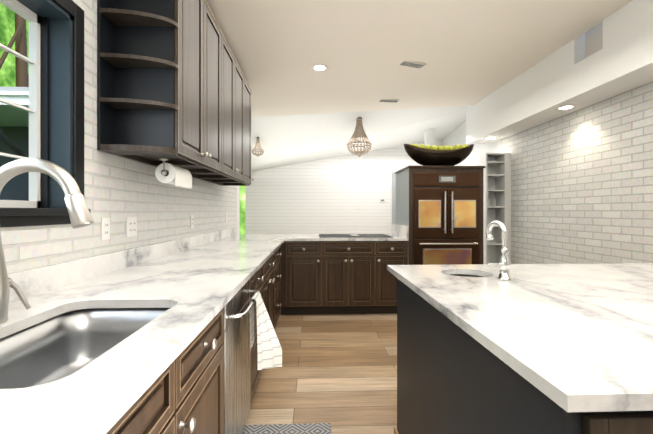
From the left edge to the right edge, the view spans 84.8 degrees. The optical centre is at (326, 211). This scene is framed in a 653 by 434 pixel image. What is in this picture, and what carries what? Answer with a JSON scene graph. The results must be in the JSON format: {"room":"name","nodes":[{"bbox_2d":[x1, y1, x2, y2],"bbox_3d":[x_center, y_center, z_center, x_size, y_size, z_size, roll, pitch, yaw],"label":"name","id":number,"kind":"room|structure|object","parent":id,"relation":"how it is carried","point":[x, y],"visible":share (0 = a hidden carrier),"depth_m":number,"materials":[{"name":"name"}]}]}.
{"room":"kitchen","nodes":[
{"label":"kitchen","id":0,"kind":"room"},
{"bbox_2d":[0,0,236,272],"bbox_3d":[-1.228,-0.410,1.466,0.170,3.300,7.300,0,0,-2],"label":"wall","id":1,"kind":"structure","parent":0,"point":[118,190],"depth_m":1.93,"materials":[{"name":"brick"}]},
{"bbox_2d":[0,0,90,227],"bbox_3d":[-1.205,-0.445,0.941,0.235,1.000,1.500,0,0,-2],"label":"window","id":2,"kind":"structure","parent":1,"relation":"in","point":[55,61],"depth_m":1.59,"materials":[{"name":"painted wood"},{"name":"glass"}]},
{"bbox_2d":[101,218,109,239],"bbox_3d":[-1.153,0.090,1.869,0.008,0.116,0.072,0,0,-2],"label":"electrical outlet","id":3,"kind":"object","parent":1,"relation":"attached to","point":[105,228],"visible":1,"depth_m":1.86,"materials":[{"name":"white plastic"}]},
{"bbox_2d":[126,217,136,236],"bbox_3d":[-1.164,0.090,2.139,0.008,0.116,0.115,0,0,-2],"label":"electrical outlet","id":4,"kind":"object","parent":1,"relation":"attached to","point":[131,226],"visible":1,"depth_m":2.13,"materials":[{"name":"white plastic"}]},
{"bbox_2d":[109,0,224,171],"bbox_3d":[-1.003,-0.899,2.441,0.347,1.120,1.000,0,0,-2],"label":"upper cabinet","id":5,"kind":"object","parent":1,"relation":"attached to","point":[173,87],"depth_m":1.95,"materials":[{"name":"brown wood"}]},
{"bbox_2d":[155,158,191,188],"bbox_3d":[-0.963,-0.232,2.262,0.120,0.154,0.368,0,0,-2],"label":"paper towel holder","id":6,"kind":"object","parent":5,"relation":"attached to","point":[167,173],"visible":1,"depth_m":2.13,"materials":[{"name":"white paper"}]},
{"bbox_2d":[190,215,193,227],"bbox_3d":[-1.205,0.090,3.208,0.008,0.116,0.072,0,0,-2],"label":"electrical outlet","id":7,"kind":"object","parent":1,"relation":"attached to","point":[191,221],"visible":0.98,"depth_m":3.19,"materials":[{"name":"white plastic"}]},
{"bbox_2d":[190,38,244,179],"bbox_3d":[-1.038,-0.899,3.343,0.347,1.120,1.060,0,0,-2],"label":"upper cabinet","id":8,"kind":"object","parent":1,"relation":"attached to","point":[234,76],"depth_m":3.32,"materials":[{"name":"brown wood"}]},
{"bbox_2d":[213,78,252,183],"bbox_3d":[-1.064,-0.900,4.009,0.347,1.120,0.530,0,0,-2],"label":"upper cabinet","id":9,"kind":"object","parent":1,"relation":"attached to","point":[248,179],"depth_m":4.05,"materials":[{"name":"brown"}]},
{"bbox_2d":[237,186,239,233],"bbox_3d":[-2.151,-0.460,5.183,1.730,3.400,0.200,0,0,-2],"label":"wall","id":10,"kind":"structure","parent":0,"point":[238,209],"depth_m":5.23,"materials":[{"name":"white paint"}]},
{"bbox_2d":[245,308,396,433],"bbox_3d":[0.514,1.290,3.134,6.900,0.100,10.900,0,0,-2],"label":"floor","id":11,"kind":"structure","parent":0,"point":[338,372],"depth_m":2.69,"materials":[{"name":"brown wood"}]},
{"bbox_2d":[0,224,408,433],"bbox_3d":[-0.049,0.705,2.052,2.225,1.070,5.980,0,0,-2],"label":"base cabinet","id":12,"kind":"object","parent":11,"relation":"on","point":[186,362],"visible":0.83,"depth_m":1.45,"materials":[{"name":"brown"}]},
{"bbox_2d":[0,158,93,323],"bbox_3d":[-0.845,0.083,1.059,0.330,0.473,0.144,0,0,-2],"label":"kitchen faucet","id":13,"kind":"object","parent":12,"relation":"on","point":[80,216],"visible":1,"depth_m":1.02,"materials":[{"name":"silver metal"}]},
{"bbox_2d":[0,308,169,388],"bbox_3d":[-0.704,0.458,0.971,0.450,0.214,0.720,0,0,-2],"label":"sink","id":14,"kind":"object","parent":12,"relation":"in","point":[60,346],"visible":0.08,"depth_m":1.23,"materials":[{"name":"silver metal"}]},
{"bbox_2d":[249,292,281,369],"bbox_3d":[-0.310,0.621,1.852,0.158,0.377,0.150,0,0,-2],"label":"hanging towel","id":15,"kind":"object","parent":12,"relation":"hanging from","point":[269,349],"visible":0.9,"depth_m":1.83,"materials":[{"name":"fabric"}]},
{"bbox_2d":[319,234,393,237],"bbox_3d":[0.356,0.310,4.644,0.908,0.018,0.598,0,0,-2],"label":"cooktop","id":16,"kind":"object","parent":12,"relation":"in","point":[353,236],"visible":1,"depth_m":4.44,"materials":[{"name":"black glass"}]},
{"bbox_2d":[242,423,331,433],"bbox_3d":[-0.204,1.235,1.240,0.520,0.008,1.670,0,0,-2],"label":"rug","id":17,"kind":"object","parent":11,"relation":"on","point":[317,428],"visible":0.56,"depth_m":2.02,"materials":[{"name":"grey fabric"}]},
{"bbox_2d":[395,166,484,264],"bbox_3d":[1.421,0.347,4.577,0.928,1.785,0.786,0,0,-2],"label":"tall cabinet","id":18,"kind":"object","parent":11,"relation":"on","point":[439,211],"visible":0.52,"depth_m":4.24,"materials":[{"name":"brown wood"}]},
{"bbox_2d":[404,144,473,165],"bbox_3d":[1.444,-0.716,4.601,0.910,0.339,0.340,0,0,-2],"label":"bowl","id":19,"kind":"object","parent":18,"relation":"on","point":[433,155],"visible":0.96,"depth_m":4.49,"materials":[{"name":"black wood"}]},
{"bbox_2d":[477,153,510,263],"bbox_3d":[2.665,0.165,5.699,0.396,2.150,0.300,0,0,-2],"label":"shelf unit","id":20,"kind":"object","parent":11,"relation":"on","point":[497,188],"visible":0.65,"depth_m":5.63,"materials":[{"name":"white paint"}]},
{"bbox_2d":[389,271,652,433],"bbox_3d":[1.714,0.796,1.387,2.630,0.889,1.464,0,0,-2],"label":"kitchen island","id":21,"kind":"object","parent":11,"relation":"on","point":[449,381],"depth_m":1.08,"materials":[{"name":"painted wood"},{"name":"marble"}]},
{"bbox_2d":[387,263,652,406],"bbox_3d":[1.611,0.335,1.432,2.440,0.030,1.526,0,0,-2],"label":"island countertop","id":22,"kind":"structure","parent":21,"relation":"on","point":[583,332],"depth_m":1.08,"materials":[{"name":"white stone"}]},
{"bbox_2d":[450,274,482,276],"bbox_3d":[0.733,0.424,1.872,0.304,0.145,0.304,0,0,-2],"label":"bar sink","id":23,"kind":"object","parent":22,"relation":"in","point":[463,275],"visible":0.04,"depth_m":2.00,"materials":[{"name":"silver metal"}]},
{"bbox_2d":[486,221,512,280],"bbox_3d":[0.807,0.182,1.709,0.138,0.275,0.129,0,0,-2],"label":"island faucet","id":24,"kind":"object","parent":22,"relation":"on","point":[503,265],"visible":1,"depth_m":1.67,"materials":[{"name":"silver metal"}]},
{"bbox_2d":[245,139,442,233],"bbox_3d":[0.309,-0.560,8.480,6.900,3.600,0.200,0,0,-2],"label":"wall","id":25,"kind":"structure","parent":0,"point":[341,194],"depth_m":8.37,"materials":[{"name":"white paint"}]},
{"bbox_2d":[392,172,395,223],"bbox_3d":[2.052,0.160,8.429,1.020,2.160,0.034,0,0,-2],"label":"door frame","id":26,"kind":"structure","parent":25,"relation":"attached to","point":[393,198],"depth_m":8.39,"materials":[{"name":"white wood"}]},
{"bbox_2d":[251,106,465,170],"bbox_3d":[0.357,-1.456,7.231,6.900,1.555,2.700,0,0,-2],"label":"ceiling","id":27,"kind":"structure","parent":0,"point":[289,140],"depth_m":6.90,"materials":[{"name":"white paint"}]},
{"bbox_2d":[252,137,263,156],"bbox_3d":[-1.309,-1.263,6.817,0.240,0.442,0.238,0,0,-2],"label":"chandelier","id":28,"kind":"object","parent":27,"relation":"hanging from","point":[257,147],"visible":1,"depth_m":6.78,"materials":[{"name":"glass"}]},
{"bbox_2d":[347,117,371,156],"bbox_3d":[0.595,-1.378,6.489,0.472,0.782,0.467,0,0,-2],"label":"chandelier","id":29,"kind":"object","parent":27,"relation":"hanging from","point":[359,127],"visible":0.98,"depth_m":6.41,"materials":[{"name":"glass"}]},
{"bbox_2d":[207,0,632,116],"bbox_3d":[0.566,-1.829,1.800,6.900,0.808,8.230,0,0,-2],"label":"ceiling","id":30,"kind":"structure","parent":0,"point":[470,52],"depth_m":3.57,"materials":[{"name":"white paint"}]},
{"bbox_2d":[312,64,327,70],"bbox_3d":[-0.079,-1.598,3.982,0.190,0.006,0.190,0,0,-2],"label":"recessed light","id":31,"kind":"object","parent":30,"relation":"in","point":[319,67],"visible":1,"depth_m":3.97,"materials":[{"name":"white"}]},
{"bbox_2d":[379,99,398,102],"bbox_3d":[0.938,-1.666,5.382,0.300,0.010,0.120,0,0,-7],"label":"ceiling vent","id":32,"kind":"object","parent":30,"relation":"in","point":[388,100],"visible":0.85,"depth_m":5.35,"materials":[{"name":"white metal"}]},
{"bbox_2d":[400,61,425,68],"bbox_3d":[0.969,-1.665,4.052,0.300,0.010,0.120,0,0,-22],"label":"ceiling vent","id":33,"kind":"object","parent":30,"relation":"in","point":[412,64],"visible":0.98,"depth_m":4.04,"materials":[{"name":"white metal"}]},
{"bbox_2d":[424,128,434,146],"bbox_3d":[2.135,-0.410,7.429,0.170,3.300,0.160,0,0,-2],"label":"wall","id":34,"kind":"structure","parent":0,"point":[429,136],"depth_m":7.35,"materials":[{"name":"white paint"}]},
{"bbox_2d":[443,82,652,263],"bbox_3d":[3.062,-0.560,3.232,0.200,3.600,10.500,0,0,-2],"label":"wall","id":35,"kind":"structure","parent":0,"point":[582,186],"depth_m":4.06,"materials":[{"name":"white brick"}]},
{"bbox_2d":[466,0,652,143],"bbox_3d":[2.909,-1.670,2.025,0.600,0.980,8.500,0,0,-2],"label":"ceiling","id":36,"kind":"structure","parent":0,"point":[611,55],"depth_m":3.70,"materials":[{"name":"white paint"}]},
{"bbox_2d":[556,105,575,109],"bbox_3d":[2.711,-1.176,4.049,0.190,0.006,0.190,0,0,-2],"label":"recessed light","id":37,"kind":"object","parent":36,"relation":"in","point":[566,107],"visible":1,"depth_m":4.04,"materials":[{"name":"white"}]},
{"label":"outside","id":38,"kind":"structure","parent":0,"visible":0},
{"bbox_3d":[-7.663,1.639,10.576,11.730,0.100,38.000,0,0,-2],"label":"grass","id":39,"kind":"structure","parent":38,"visible":0},
{"bbox_2d":[0,13,26,86],"bbox_3d":[-12.179,-4.058,13.260,0.439,11.417,2.152,0,0,-5],"label":"trunk","id":40,"kind":"object","parent":39,"relation":"on","point":[21,70],"depth_m":14.48,"materials":[{"name":"brown plant"}]},
{"bbox_2d":[0,87,28,200],"bbox_3d":[-6.928,-0.170,8.009,7.000,3.620,5.185,0,0,-2],"label":"neighbouring house","id":41,"kind":"structure","parent":39,"relation":"on","point":[12,137],"depth_m":7.22,"materials":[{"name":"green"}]},
{"bbox_2d":[26,36,28,86],"bbox_3d":[-12.584,-4.559,15.334,0.553,12.414,1.967,0,0,-11],"label":"trunk","id":42,"kind":"object","parent":39,"relation":"on","point":[26,36],"depth_m":14.73,"materials":[{"name":"brown"}]},
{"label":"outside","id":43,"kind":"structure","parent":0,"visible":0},
{"bbox_2d":[0,3,28,86],"bbox_3d":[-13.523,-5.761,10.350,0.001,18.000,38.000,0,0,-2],"label":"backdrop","id":44,"kind":"structure","parent":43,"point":[6,36],"depth_m":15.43,"materials":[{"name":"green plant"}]},
{"bbox_2d":[240,186,244,233],"bbox_3d":[-2.395,0.087,8.536,1.300,2.295,0.001,0,0,-2],"label":"door","id":45,"kind":"structure","parent":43,"point":[242,209],"depth_m":8.55,"materials":[{"name":"glass"}]}
]}

